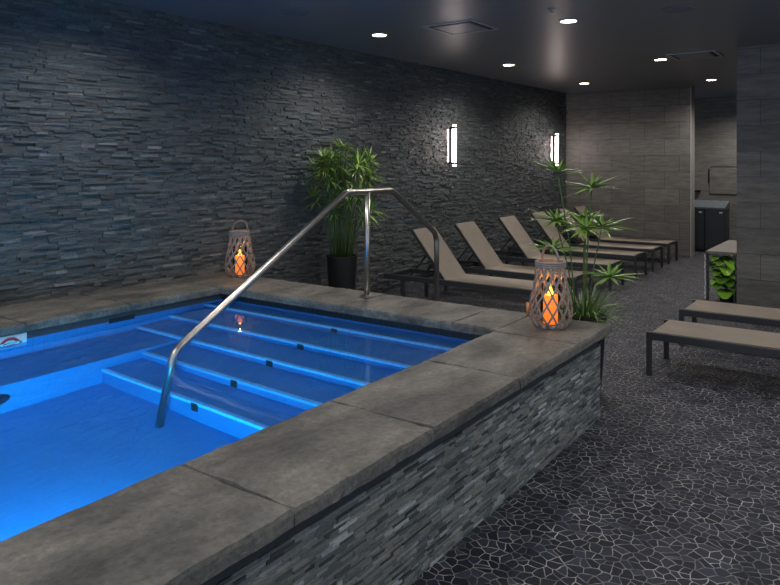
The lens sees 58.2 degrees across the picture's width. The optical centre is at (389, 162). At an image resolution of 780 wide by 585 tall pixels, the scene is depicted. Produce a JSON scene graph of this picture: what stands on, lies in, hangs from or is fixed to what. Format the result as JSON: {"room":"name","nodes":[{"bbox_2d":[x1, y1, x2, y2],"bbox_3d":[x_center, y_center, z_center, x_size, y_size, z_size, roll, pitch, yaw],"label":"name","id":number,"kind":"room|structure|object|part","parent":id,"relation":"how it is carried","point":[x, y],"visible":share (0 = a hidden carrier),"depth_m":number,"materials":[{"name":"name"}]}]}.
{"room":"spa","nodes":[
{"label":"spa","id":0,"kind":"room"},
{"bbox_2d":[0,0,566,306],"bbox_3d":[-0.817,0.160,8.810,0.080,3.280,15.200,0,0,37],"label":"wall","id":1,"kind":"structure","parent":0,"point":[134,141],"depth_m":7.42,"materials":[{"name":"stone"}]},
{"bbox_2d":[447,125,456,165],"bbox_3d":[0.977,-0.275,11.046,0.165,0.640,0.090,0,0,35],"label":"wall sconce","id":2,"kind":"object","parent":1,"relation":"attached to","point":[451,138],"visible":1,"depth_m":11.01,"materials":[{"name":"white glass"}]},
{"bbox_3d":[0.969,-0.275,11.052,0.044,0.580,0.090,0,0,35],"label":"plate","id":3,"kind":"part","parent":2,"relation":"part of","materials":[{"name":"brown metal"}]},
{"bbox_2d":[551,134,558,164],"bbox_3d":[3.343,-0.275,14.198,0.165,0.640,0.090,0,0,35],"label":"wall sconce","id":4,"kind":"object","parent":1,"relation":"attached to","point":[554,155],"visible":0.9,"depth_m":14.17,"materials":[{"name":"white glass"}]},
{"bbox_3d":[3.334,-0.275,14.204,0.044,0.580,0.090,0,0,35],"label":"plate","id":5,"kind":"part","parent":4,"relation":"part of","materials":[{"name":"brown metal"}]},
{"bbox_2d":[102,0,779,97],"bbox_3d":[3.291,-1.520,7.541,9.800,0.080,19.100,0,0,35],"label":"ceiling","id":6,"kind":"structure","parent":0,"point":[613,44],"depth_m":7.94,"materials":[{"name":"paint"}]},
{"bbox_2d":[370,33,387,36],"bbox_3d":[-0.123,-1.474,8.059,0.210,0.011,0.210,0,0,35],"label":"recessed light","id":7,"kind":"object","parent":6,"relation":"in","point":[372,34],"visible":1,"depth_m":8.02,"materials":[{"name":"beige glass"}]},
{"bbox_2d":[422,19,499,34],"bbox_3d":[0.774,-1.472,7.629,0.620,0.015,0.620,0,0,35],"label":"ceiling vent","id":8,"kind":"object","parent":6,"relation":"in","point":[464,26],"visible":1,"depth_m":7.56,"materials":[{"name":"metal"}]},
{"bbox_3d":[0.774,-1.469,7.629,0.450,0.010,0.450,0,0,35],"label":"plate","id":9,"kind":"part","parent":8,"relation":"part of","materials":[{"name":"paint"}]},
{"bbox_2d":[558,18,578,22],"bbox_3d":[1.853,-1.474,7.264,0.210,0.011,0.210,0,0,35],"label":"recessed light","id":10,"kind":"object","parent":6,"relation":"in","point":[569,20],"visible":1,"depth_m":7.22,"materials":[{"name":"beige"}]},
{"bbox_2d":[653,58,667,60],"bbox_3d":[3.853,-1.474,9.965,0.210,0.011,0.210,0,0,35],"label":"recessed light","id":11,"kind":"object","parent":6,"relation":"in","point":[656,59],"visible":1,"depth_m":9.94,"materials":[{"name":"beige glass"}]},
{"bbox_2d":[661,5,696,12],"bbox_3d":[2.774,-1.474,6.730,0.320,0.009,0.320,0,0,35],"label":"ceiling speaker","id":12,"kind":"object","parent":6,"relation":"attached to","point":[684,8],"visible":1,"depth_m":6.71,"materials":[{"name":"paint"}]},
{"bbox_2d":[664,7,692,12],"bbox_3d":[2.774,-1.474,6.730,0.258,0.007,0.258,0,0,35],"label":"grille","id":13,"kind":"object","parent":12,"relation":"attached to","point":[669,9],"depth_m":6.71,"materials":[{"name":"black metal"}]},
{"bbox_2d":[666,50,723,60],"bbox_3d":[4.186,-1.472,9.605,0.620,0.015,0.620,0,0,35],"label":"ceiling vent","id":14,"kind":"object","parent":6,"relation":"in","point":[713,53],"visible":1,"depth_m":9.53,"materials":[{"name":"metal"}]},
{"bbox_3d":[4.186,-1.469,9.605,0.450,0.010,0.450,0,0,35],"label":"plate","id":15,"kind":"part","parent":14,"relation":"part of","materials":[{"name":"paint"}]},
{"bbox_3d":[-0.937,-1.474,6.884,0.320,0.009,0.320,0,0,35],"label":"ceiling speaker","id":16,"kind":"object","parent":6,"relation":"attached to","visible":0,"materials":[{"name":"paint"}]},
{"bbox_2d":[282,11,307,15],"bbox_3d":[-0.937,-1.474,6.884,0.258,0.007,0.258,0,0,35],"label":"grille","id":17,"kind":"object","parent":16,"relation":"attached to","point":[287,13],"depth_m":6.89,"materials":[{"name":"grey metal"}]},
{"bbox_2d":[381,250,779,584],"bbox_3d":[3.291,1.830,7.541,9.800,0.060,19.100,0,0,35],"label":"floor","id":18,"kind":"structure","parent":0,"point":[676,480],"depth_m":4.03,"materials":[{"name":"stone"}]},
{"bbox_2d":[0,272,611,584],"bbox_3d":[-1.775,1.759,3.960,4.243,1.206,5.725,0,0,35],"label":"swimming pool","id":19,"kind":"object","parent":18,"relation":"in","point":[374,483],"visible":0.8,"depth_m":3.02,"materials":[{"name":"stone"}]},
{"bbox_2d":[0,299,470,539],"bbox_3d":[-1.841,1.282,3.721,2.960,0.001,5.020,0,0,35],"label":"pool water","id":20,"kind":"object","parent":19,"relation":"in","point":[88,414],"visible":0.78,"depth_m":4.00,"materials":[{"name":"blue liquid"}]},
{"bbox_2d":[224,220,254,277],"bbox_3d":[-1.533,0.869,7.149,0.312,0.583,0.312,0,0,-22],"label":"lantern","id":21,"kind":"object","parent":19,"relation":"on","point":[243,234],"visible":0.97,"depth_m":7.08,"materials":[{"name":"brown wicker"}]},
{"bbox_2d":[235,250,243,274],"bbox_3d":[-1.533,1.008,7.149,0.092,0.252,0.092,0,0,35],"label":"candle","id":22,"kind":"object","parent":21,"relation":"in","point":[239,261],"visible":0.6,"depth_m":7.11,"materials":[{"name":"orange wax"}]},
{"bbox_3d":[-1.524,0.640,7.126,0.173,0.126,0.066,0,0,-22],"label":"handle","id":23,"kind":"part","parent":21,"relation":"part of","materials":[{"name":"wicker"}]},
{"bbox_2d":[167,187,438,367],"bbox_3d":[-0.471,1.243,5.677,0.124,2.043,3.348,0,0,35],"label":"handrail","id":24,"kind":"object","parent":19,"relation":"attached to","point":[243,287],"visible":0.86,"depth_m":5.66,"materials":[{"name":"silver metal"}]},
{"bbox_3d":[-0.197,0.704,6.061,0.050,0.913,0.050,0,0,35],"label":"post","id":25,"kind":"part","parent":24,"relation":"part of","materials":[{"name":"silver metal"}]},
{"bbox_2d":[526,302,530,314],"bbox_3d":[1.060,1.108,5.343,0.038,0.104,0.038,0,0,35],"label":"votive candle","id":26,"kind":"object","parent":19,"relation":"on","point":[527,303],"visible":0.65,"depth_m":5.33,"materials":[{"name":"orange wax"}]},
{"bbox_2d":[528,244,572,329],"bbox_3d":[1.138,0.868,4.962,0.312,0.584,0.312,0,0,-32],"label":"lantern","id":27,"kind":"object","parent":19,"relation":"on","point":[541,264],"visible":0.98,"depth_m":4.89,"materials":[{"name":"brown wicker"}]},
{"bbox_2d":[543,286,557,324],"bbox_3d":[1.138,1.003,4.962,0.102,0.262,0.102,0,0,35],"label":"candle","id":28,"kind":"object","parent":27,"relation":"in","point":[552,306],"visible":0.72,"depth_m":4.92,"materials":[{"name":"orange wax"}]},
{"bbox_3d":[1.133,0.639,4.959,0.027,0.124,0.173,0,0,-32],"label":"handle","id":29,"kind":"part","parent":27,"relation":"part of","materials":[{"name":"wicker"}]},
{"bbox_2d":[300,139,384,289],"bbox_3d":[-0.472,0.744,8.359,1.029,2.112,1.074,0,0,35],"label":"plant","id":30,"kind":"object","parent":18,"relation":"on","point":[341,266],"visible":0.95,"depth_m":8.28,"materials":[{"name":"green plant"}]},
{"bbox_3d":[-0.800,0.769,8.309,0.231,0.745,0.017,0,0,-16],"label":"stem","id":31,"kind":"part","parent":30,"relation":"part of","materials":[{"name":"green plant"}]},
{"bbox_3d":[-0.779,0.601,8.309,0.131,1.079,0.173,0,0,35],"label":"stem","id":32,"kind":"part","parent":30,"relation":"part of","materials":[{"name":"green plant"}]},
{"bbox_3d":[-0.736,0.661,8.335,0.112,0.959,0.126,0,0,35],"label":"stem","id":33,"kind":"part","parent":30,"relation":"part of","materials":[{"name":"green plant"}]},
{"bbox_3d":[-0.720,0.583,8.268,0.064,1.115,0.173,0,0,35],"label":"stem","id":34,"kind":"part","parent":30,"relation":"part of","materials":[{"name":"green plant"}]},
{"bbox_3d":[-0.712,0.554,8.263,0.055,1.173,0.172,0,0,35],"label":"stem","id":35,"kind":"part","parent":30,"relation":"part of","materials":[{"name":"green plant"}]},
{"bbox_3d":[-0.670,0.639,8.228,0.018,1.003,0.175,0,0,35],"label":"stem","id":36,"kind":"part","parent":30,"relation":"part of","materials":[{"name":"green plant"}]},
{"bbox_3d":[-0.649,0.553,8.262,0.016,1.176,0.135,0,0,35],"label":"stem","id":37,"kind":"part","parent":30,"relation":"part of","materials":[{"name":"green plant"}]},
{"bbox_3d":[-0.611,0.757,8.374,0.038,0.767,0.020,0,0,35],"label":"stem","id":38,"kind":"part","parent":30,"relation":"part of","materials":[{"name":"green plant"}]},
{"bbox_3d":[-0.586,0.487,8.366,0.016,1.305,0.014,0,0,35],"label":"stem","id":39,"kind":"part","parent":30,"relation":"part of","materials":[{"name":"green plant"}]},
{"bbox_3d":[-0.574,1.450,8.357,0.380,0.700,0.380,0,0,35],"label":"planter","id":40,"kind":"part","parent":30,"relation":"part of","materials":[{"name":"black plastic"}]},
{"bbox_3d":[-0.547,0.638,8.354,0.047,1.005,0.013,0,0,11],"label":"stem","id":41,"kind":"part","parent":30,"relation":"part of","materials":[{"name":"green plant"}]},
{"bbox_3d":[-0.536,0.678,8.540,0.016,0.925,0.196,0,0,16],"label":"stem","id":42,"kind":"part","parent":30,"relation":"part of","materials":[{"name":"green plant"}]},
{"bbox_3d":[-0.506,0.758,8.210,0.012,0.766,0.176,0,0,-25],"label":"stem","id":43,"kind":"part","parent":30,"relation":"part of","materials":[{"name":"green plant"}]},
{"bbox_3d":[-0.476,0.563,8.565,0.015,1.155,0.244,0,0,28],"label":"stem","id":44,"kind":"part","parent":30,"relation":"part of","materials":[{"name":"green plant"}]},
{"bbox_3d":[-0.462,0.621,8.559,0.014,1.040,0.247,0,0,32],"label":"stem","id":45,"kind":"part","parent":30,"relation":"part of","materials":[{"name":"green plant"}]},
{"bbox_3d":[-0.436,0.581,8.203,0.014,1.119,0.217,0,0,-41],"label":"stem","id":46,"kind":"part","parent":30,"relation":"part of","materials":[{"name":"green plant"}]},
{"bbox_3d":[-0.431,0.738,8.302,0.167,0.806,0.013,0,0,20],"label":"stem","id":47,"kind":"part","parent":30,"relation":"part of","materials":[{"name":"green plant"}]},
{"bbox_3d":[-0.396,0.622,8.488,0.086,1.038,0.226,0,0,35],"label":"stem","id":48,"kind":"part","parent":30,"relation":"part of","materials":[{"name":"green plant"}]},
{"bbox_3d":[-0.347,0.847,8.301,0.244,0.589,0.013,0,0,13],"label":"stem","id":49,"kind":"part","parent":30,"relation":"part of","materials":[{"name":"green plant"}]},
{"bbox_3d":[-0.375,0.863,8.209,0.253,0.556,0.018,0,0,35],"label":"stem","id":50,"kind":"part","parent":30,"relation":"part of","materials":[{"name":"green plant"}]},
{"bbox_3d":[-0.367,0.644,8.285,0.229,0.993,0.013,0,0,18],"label":"stem","id":51,"kind":"part","parent":30,"relation":"part of","materials":[{"name":"green plant"}]},
{"bbox_3d":[-0.347,0.651,8.338,0.204,0.980,0.131,0,0,35],"label":"stem","id":52,"kind":"part","parent":30,"relation":"part of","materials":[{"name":"green plant"}]},
{"bbox_2d":[384,227,561,314],"bbox_3d":[0.986,1.324,8.736,2.180,0.952,0.610,0,0,35],"label":"chaise lounger","id":53,"kind":"object","parent":18,"relation":"on","point":[451,273],"visible":0.66,"depth_m":8.83,"materials":[{"name":"beige fabric"}]},
{"bbox_3d":[0.118,1.468,9.355,0.043,0.054,0.529,0,0,35],"label":"rail","id":54,"kind":"part","parent":53,"relation":"part of","materials":[{"name":"grey metal"}]},
{"bbox_3d":[0.161,1.651,8.975,0.042,0.298,0.039,0,0,35],"label":"leg","id":55,"kind":"part","parent":53,"relation":"part of","materials":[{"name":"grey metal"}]},
{"bbox_3d":[0.492,1.651,9.439,0.042,0.298,0.039,0,0,35],"label":"leg","id":56,"kind":"part","parent":53,"relation":"part of","materials":[{"name":"grey metal"}]},
{"bbox_3d":[0.621,1.159,8.996,0.498,0.609,0.530,0,0,35],"label":"backrest frame","id":57,"kind":"part","parent":53,"relation":"part of","materials":[{"name":"grey metal"}]},
{"bbox_3d":[0.638,1.143,8.985,0.475,0.590,0.520,0,0,35],"label":"backrest","id":58,"kind":"part","parent":53,"relation":"part of","materials":[{"name":"beige fabric"}]},
{"bbox_3d":[0.821,1.471,8.504,2.180,0.062,0.040,0,0,35],"label":"rail","id":59,"kind":"part","parent":53,"relation":"part of","materials":[{"name":"grey metal"}]},
{"bbox_3d":[1.152,1.471,8.968,2.180,0.062,0.040,0,0,35],"label":"rail","id":60,"kind":"part","parent":53,"relation":"part of","materials":[{"name":"grey metal"}]},
{"bbox_3d":[1.328,1.441,8.492,1.240,0.010,0.554,0,0,35],"label":"seat","id":61,"kind":"part","parent":53,"relation":"part of","materials":[{"name":"beige fabric"}]},
{"bbox_2d":[429,221,592,299],"bbox_3d":[1.614,1.324,9.615,2.180,0.952,0.610,0,0,35],"label":"chaise lounger","id":62,"kind":"object","parent":18,"relation":"on","point":[486,257],"visible":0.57,"depth_m":9.69,"materials":[{"name":"beige fabric"}]},
{"bbox_3d":[1.248,1.159,9.876,0.498,0.609,0.530,0,0,35],"label":"backrest frame","id":63,"kind":"part","parent":62,"relation":"part of","materials":[{"name":"grey metal"}]},
{"bbox_3d":[1.265,1.143,9.864,0.475,0.590,0.520,0,0,35],"label":"backrest","id":64,"kind":"part","parent":62,"relation":"part of","materials":[{"name":"beige fabric"}]},
{"bbox_3d":[1.448,1.471,9.383,2.180,0.062,0.040,0,0,35],"label":"rail","id":65,"kind":"part","parent":62,"relation":"part of","materials":[{"name":"grey metal"}]},
{"bbox_3d":[1.779,1.471,9.847,2.180,0.062,0.040,0,0,35],"label":"rail","id":66,"kind":"part","parent":62,"relation":"part of","materials":[{"name":"grey metal"}]},
{"bbox_3d":[1.956,1.441,9.371,1.240,0.010,0.554,0,0,35],"label":"seat","id":67,"kind":"part","parent":62,"relation":"part of","materials":[{"name":"beige fabric"}]},
{"bbox_3d":[2.318,1.651,8.762,0.042,0.298,0.039,0,0,35],"label":"leg","id":68,"kind":"part","parent":62,"relation":"part of","materials":[{"name":"grey metal"}]},
{"bbox_3d":[2.450,1.468,9.019,0.044,0.054,0.529,0,0,35],"label":"rail","id":69,"kind":"part","parent":62,"relation":"part of","materials":[{"name":"grey metal"}]},
{"bbox_3d":[2.649,1.651,9.227,0.042,0.298,0.039,0,0,35],"label":"leg","id":70,"kind":"part","parent":62,"relation":"part of","materials":[{"name":"grey metal"}]},
{"bbox_2d":[474,216,624,290],"bbox_3d":[2.397,1.324,10.714,2.180,0.952,0.610,0,0,35],"label":"chaise lounger","id":71,"kind":"object","parent":18,"relation":"on","point":[514,229],"visible":0.63,"depth_m":10.78,"materials":[{"name":"beige fabric"}]},
{"bbox_3d":[2.033,1.159,10.975,0.498,0.609,0.530,0,0,35],"label":"backrest frame","id":72,"kind":"part","parent":71,"relation":"part of","materials":[{"name":"grey metal"}]},
{"bbox_3d":[2.049,1.143,10.963,0.475,0.590,0.520,0,0,35],"label":"backrest","id":73,"kind":"part","parent":71,"relation":"part of","materials":[{"name":"beige fabric"}]},
{"bbox_3d":[2.232,1.471,10.482,2.180,0.062,0.040,0,0,35],"label":"rail","id":74,"kind":"part","parent":71,"relation":"part of","materials":[{"name":"grey metal"}]},
{"bbox_3d":[2.563,1.471,10.946,2.180,0.062,0.040,0,0,35],"label":"rail","id":75,"kind":"part","parent":71,"relation":"part of","materials":[{"name":"grey metal"}]},
{"bbox_3d":[2.740,1.441,10.470,1.240,0.010,0.554,0,0,35],"label":"seat","id":76,"kind":"part","parent":71,"relation":"part of","materials":[{"name":"beige fabric"}]},
{"bbox_3d":[3.102,1.651,9.862,0.042,0.298,0.039,0,0,35],"label":"leg","id":77,"kind":"part","parent":71,"relation":"part of","materials":[{"name":"grey metal"}]},
{"bbox_3d":[3.234,1.468,10.118,0.044,0.054,0.529,0,0,35],"label":"rail","id":78,"kind":"part","parent":71,"relation":"part of","materials":[{"name":"grey metal"}]},
{"bbox_3d":[3.433,1.651,10.326,0.042,0.298,0.039,0,0,35],"label":"leg","id":79,"kind":"part","parent":71,"relation":"part of","materials":[{"name":"grey metal"}]},
{"bbox_2d":[508,211,647,278],"bbox_3d":[3.100,1.324,11.700,2.180,0.952,0.610,0,0,35],"label":"chaise lounger","id":80,"kind":"object","parent":18,"relation":"on","point":[549,231],"visible":0.64,"depth_m":11.54,"materials":[{"name":"beige fabric"}]},
{"bbox_3d":[2.735,1.159,11.960,0.498,0.609,0.530,0,0,35],"label":"backrest frame","id":81,"kind":"part","parent":80,"relation":"part of","materials":[{"name":"grey metal"}]},
{"bbox_3d":[2.752,1.143,11.948,0.475,0.590,0.520,0,0,35],"label":"backrest","id":82,"kind":"part","parent":80,"relation":"part of","materials":[{"name":"beige fabric"}]},
{"bbox_3d":[2.935,1.471,11.467,2.180,0.062,0.040,0,0,35],"label":"rail","id":83,"kind":"part","parent":80,"relation":"part of","materials":[{"name":"grey metal"}]},
{"bbox_3d":[3.442,1.441,11.456,1.240,0.010,0.554,0,0,35],"label":"seat","id":84,"kind":"part","parent":80,"relation":"part of","materials":[{"name":"beige fabric"}]},
{"bbox_3d":[3.805,1.651,10.847,0.042,0.298,0.039,0,0,35],"label":"leg","id":85,"kind":"part","parent":80,"relation":"part of","materials":[{"name":"grey metal"}]},
{"bbox_3d":[3.937,1.468,11.103,0.044,0.054,0.529,0,0,35],"label":"rail","id":86,"kind":"part","parent":80,"relation":"part of","materials":[{"name":"grey metal"}]},
{"bbox_3d":[4.136,1.651,11.311,0.042,0.298,0.039,0,0,35],"label":"leg","id":87,"kind":"part","parent":80,"relation":"part of","materials":[{"name":"grey metal"}]},
{"bbox_2d":[527,158,645,395],"bbox_3d":[1.468,0.871,5.455,0.926,1.858,0.793,0,0,-13],"label":"plant","id":88,"kind":"object","parent":18,"relation":"on","point":[588,311],"visible":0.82,"depth_m":5.46,"materials":[{"name":"green plant"}]},
{"bbox_3d":[1.354,0.945,5.416,0.206,0.573,0.020,0,0,-17],"label":"stem","id":89,"kind":"part","parent":88,"relation":"part of","materials":[{"name":"green plant"}]},
{"bbox_3d":[1.392,0.843,5.541,0.169,0.777,0.021,0,0,27],"label":"stem","id":90,"kind":"part","parent":88,"relation":"part of","materials":[{"name":"green plant"}]},
{"bbox_3d":[1.384,0.647,5.473,0.161,1.166,0.013,0,0,1],"label":"stem","id":91,"kind":"part","parent":88,"relation":"part of","materials":[{"name":"green plant"}]},
{"bbox_3d":[1.536,0.835,5.550,0.016,0.791,0.103,0,0,23],"label":"stem","id":92,"kind":"part","parent":88,"relation":"part of","materials":[{"name":"green plant"}]},
{"bbox_3d":[1.513,0.865,5.440,0.013,0.731,0.047,0,0,-9],"label":"stem","id":93,"kind":"part","parent":88,"relation":"part of","materials":[{"name":"green plant"}]},
{"bbox_3d":[1.508,1.490,5.472,0.372,0.620,0.372,0,0,35],"label":"planter","id":94,"kind":"part","parent":88,"relation":"part of","materials":[{"name":"grey stone"}]},
{"bbox_3d":[1.559,0.713,5.506,0.083,1.036,0.015,0,0,-30],"label":"stem","id":95,"kind":"part","parent":88,"relation":"part of","materials":[{"name":"green plant"}]},
{"bbox_3d":[1.603,0.865,5.486,0.128,0.732,0.013,0,0,-8],"label":"stem","id":96,"kind":"part","parent":88,"relation":"part of","materials":[{"name":"green plant"}]},
{"bbox_3d":[1.624,1.055,5.430,0.158,0.354,0.017,0,0,17],"label":"stem","id":97,"kind":"part","parent":88,"relation":"part of","materials":[{"name":"green plant"}]},
{"bbox_2d":[533,208,663,270],"bbox_3d":[3.669,1.324,12.497,2.180,0.952,0.610,0,0,35],"label":"chaise lounger","id":98,"kind":"object","parent":18,"relation":"on","point":[577,241],"visible":0.62,"depth_m":12.26,"materials":[{"name":"beige fabric"}]},
{"bbox_3d":[3.304,1.159,12.758,0.498,0.609,0.530,0,0,35],"label":"backrest frame","id":99,"kind":"part","parent":98,"relation":"part of","materials":[{"name":"grey metal"}]},
{"bbox_3d":[3.321,1.143,12.746,0.475,0.590,0.520,0,0,35],"label":"backrest","id":100,"kind":"part","parent":98,"relation":"part of","materials":[{"name":"beige fabric"}]},
{"bbox_3d":[3.504,1.471,12.265,2.180,0.062,0.040,0,0,35],"label":"rail","id":101,"kind":"part","parent":98,"relation":"part of","materials":[{"name":"grey metal"}]},
{"bbox_3d":[3.835,1.471,12.729,2.180,0.062,0.040,0,0,35],"label":"rail","id":102,"kind":"part","parent":98,"relation":"part of","materials":[{"name":"grey metal"}]},
{"bbox_3d":[4.011,1.441,12.253,1.240,0.010,0.554,0,0,35],"label":"seat","id":103,"kind":"part","parent":98,"relation":"part of","materials":[{"name":"beige fabric"}]},
{"bbox_3d":[4.374,1.651,11.645,0.042,0.298,0.039,0,0,35],"label":"leg","id":104,"kind":"part","parent":98,"relation":"part of","materials":[{"name":"grey metal"}]},
{"bbox_3d":[4.705,1.651,12.109,0.042,0.298,0.039,0,0,35],"label":"leg","id":105,"kind":"part","parent":98,"relation":"part of","materials":[{"name":"grey metal"}]},
{"bbox_2d":[562,206,677,263],"bbox_3d":[4.262,1.324,13.328,2.180,0.952,0.610,0,0,35],"label":"chaise lounger","id":106,"kind":"object","parent":18,"relation":"on","point":[666,243],"visible":0.69,"depth_m":13.06,"materials":[{"name":"grey metal"}]},
{"bbox_3d":[3.897,1.159,13.588,0.498,0.609,0.530,0,0,35],"label":"backrest frame","id":107,"kind":"part","parent":106,"relation":"part of","materials":[{"name":"grey metal"}]},
{"bbox_3d":[3.913,1.143,13.576,0.475,0.590,0.520,0,0,35],"label":"backrest","id":108,"kind":"part","parent":106,"relation":"part of","materials":[{"name":"beige fabric"}]},
{"bbox_3d":[4.096,1.471,13.096,2.180,0.062,0.040,0,0,35],"label":"rail","id":109,"kind":"part","parent":106,"relation":"part of","materials":[{"name":"grey metal"}]},
{"bbox_3d":[4.427,1.471,13.560,2.180,0.062,0.040,0,0,35],"label":"rail","id":110,"kind":"part","parent":106,"relation":"part of","materials":[{"name":"grey metal"}]},
{"bbox_3d":[4.604,1.441,13.084,1.240,0.010,0.554,0,0,35],"label":"seat","id":111,"kind":"part","parent":106,"relation":"part of","materials":[{"name":"beige fabric"}]},
{"bbox_3d":[4.966,1.651,12.475,0.042,0.298,0.039,0,0,35],"label":"leg","id":112,"kind":"part","parent":106,"relation":"part of","materials":[{"name":"grey metal"}]},
{"bbox_3d":[5.297,1.651,12.939,0.042,0.298,0.039,0,0,35],"label":"leg","id":113,"kind":"part","parent":106,"relation":"part of","materials":[{"name":"grey metal"}]},
{"bbox_2d":[695,200,708,250],"bbox_3d":[6.343,1.290,14.562,0.465,1.020,0.522,0,0,35],"label":"cabinet","id":114,"kind":"object","parent":18,"relation":"on","point":[699,204],"visible":0.36,"depth_m":14.29,"materials":[{"name":"black wood"}]},
{"bbox_3d":[6.201,1.355,14.363,0.415,0.770,0.012,0,0,35],"label":"door","id":115,"kind":"part","parent":114,"relation":"part of","materials":[{"name":"black wood"}]},
{"bbox_3d":[6.345,0.859,14.565,0.465,0.158,0.515,0,0,35],"label":"sloped lid","id":116,"kind":"part","parent":114,"relation":"part of","materials":[{"name":"grey metal"}]},
{"bbox_2d":[646,319,779,374],"bbox_3d":[3.248,1.324,5.587,2.180,0.952,0.610,0,0,35],"label":"chaise lounger","id":117,"kind":"object","parent":18,"relation":"on","point":[665,332],"visible":1,"depth_m":5.86,"materials":[{"name":"grey metal"}]},
{"bbox_3d":[2.213,1.651,5.976,0.042,0.298,0.039,0,0,35],"label":"leg","id":118,"kind":"part","parent":117,"relation":"part of","materials":[{"name":"grey metal"}]},
{"bbox_3d":[2.544,1.651,6.440,0.042,0.298,0.039,0,0,35],"label":"leg","id":119,"kind":"part","parent":117,"relation":"part of","materials":[{"name":"grey metal"}]},
{"bbox_3d":[3.083,1.471,5.355,2.180,0.062,0.040,0,0,35],"label":"rail","id":120,"kind":"part","parent":117,"relation":"part of","materials":[{"name":"grey metal"}]},
{"bbox_3d":[2.906,1.441,5.831,1.240,0.010,0.554,0,0,35],"label":"seat","id":121,"kind":"part","parent":117,"relation":"part of","materials":[{"name":"beige fabric"}]},
{"bbox_2d":[704,200,729,249],"bbox_3d":[6.691,1.290,14.318,0.385,1.020,0.517,0,0,35],"label":"cabinet","id":122,"kind":"object","parent":18,"relation":"on","point":[716,212],"visible":0.73,"depth_m":14.14,"materials":[{"name":"black wood"}]},
{"bbox_3d":[6.547,1.355,14.116,0.335,0.770,0.012,0,0,35],"label":"door","id":123,"kind":"part","parent":122,"relation":"part of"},
{"bbox_3d":[6.691,0.859,14.319,0.385,0.158,0.515,0,0,35],"label":"sloped lid","id":124,"kind":"part","parent":122,"relation":"part of","materials":[{"name":"grey metal"}]},
{"bbox_2d":[704,240,736,302],"bbox_3d":[4.733,1.475,9.724,0.387,0.650,1.570,0,0,35],"label":"console table","id":125,"kind":"object","parent":18,"relation":"on","point":[729,247],"visible":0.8,"depth_m":9.19,"materials":[{"name":"grey metal"}]},
{"bbox_3d":[4.177,1.492,9.200,0.030,0.615,0.030,0,0,35],"label":"leg","id":126,"kind":"part","parent":125,"relation":"part of","materials":[{"name":"grey metal"}]},
{"bbox_3d":[4.433,1.492,9.017,0.030,0.615,0.030,0,0,35],"label":"leg","id":127,"kind":"part","parent":125,"relation":"part of","materials":[{"name":"grey metal"}]},
{"bbox_2d":[708,256,736,301],"bbox_3d":[4.371,1.508,9.163,0.325,0.583,0.535,0,0,35],"label":"leafy plant","id":128,"kind":"object","parent":18,"relation":"on","point":[725,280],"visible":0.91,"depth_m":9.06,"materials":[{"name":"green plant"}]},
{"bbox_3d":[4.394,1.730,9.149,0.190,0.140,0.190,0,0,35],"label":"planter","id":129,"kind":"part","parent":128,"relation":"part of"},
{"bbox_2d":[679,299,779,345],"bbox_3d":[3.910,1.324,6.515,2.180,0.952,0.610,0,0,35],"label":"chaise lounger","id":130,"kind":"object","parent":18,"relation":"on","point":[703,306],"visible":0.91,"depth_m":6.80,"materials":[{"name":"beige fabric"}]},
{"bbox_3d":[2.875,1.651,6.904,0.042,0.298,0.039,0,0,35],"label":"leg","id":131,"kind":"part","parent":130,"relation":"part of","materials":[{"name":"grey metal"}]},
{"bbox_3d":[3.745,1.471,6.283,2.180,0.062,0.040,0,0,35],"label":"rail","id":132,"kind":"part","parent":130,"relation":"part of","materials":[{"name":"grey metal"}]},
{"bbox_3d":[3.568,1.441,6.759,1.240,0.010,0.554,0,0,35],"label":"seat","id":133,"kind":"part","parent":130,"relation":"part of","materials":[{"name":"beige fabric"}]},
{"bbox_2d":[566,86,689,256],"bbox_3d":[4.588,0.160,14.403,3.058,3.280,0.280,0,0,35],"label":"wall","id":134,"kind":"structure","parent":0,"point":[640,137],"depth_m":14.00,"materials":[{"name":"grey tile"}]},
{"bbox_2d":[690,86,694,256],"bbox_3d":[5.839,0.160,13.511,0.015,3.280,0.288,0,0,35],"label":"trim","id":135,"kind":"structure","parent":134,"relation":"attached to","point":[692,89],"depth_m":13.48,"materials":[{"name":"metal"}]},
{"bbox_2d":[695,96,736,239],"bbox_3d":[8.590,0.160,14.970,9.800,3.280,0.150,0,0,35],"label":"wall","id":136,"kind":"structure","parent":0,"point":[715,117],"depth_m":15.76,"materials":[{"name":"tile"}]},
{"bbox_2d":[695,180,700,191],"bbox_3d":[6.998,0.530,15.950,0.140,0.260,0.099,0,0,35],"label":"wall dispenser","id":137,"kind":"object","parent":136,"relation":"attached to","point":[697,183],"visible":0.65,"depth_m":15.92,"materials":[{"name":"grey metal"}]},
{"bbox_2d":[708,166,736,194],"bbox_3d":[7.747,0.389,15.460,1.322,0.622,0.029,0,0,35],"label":"mirror","id":138,"kind":"object","parent":136,"relation":"attached to","point":[722,179],"visible":0.55,"depth_m":15.66,"materials":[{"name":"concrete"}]},
{"bbox_2d":[737,44,779,307],"bbox_3d":[5.645,0.160,8.637,2.340,3.280,0.880,0,0,35],"label":"wall pillar","id":139,"kind":"structure","parent":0,"point":[758,67],"depth_m":8.81,"materials":[{"name":"grey tile"}]}
]}

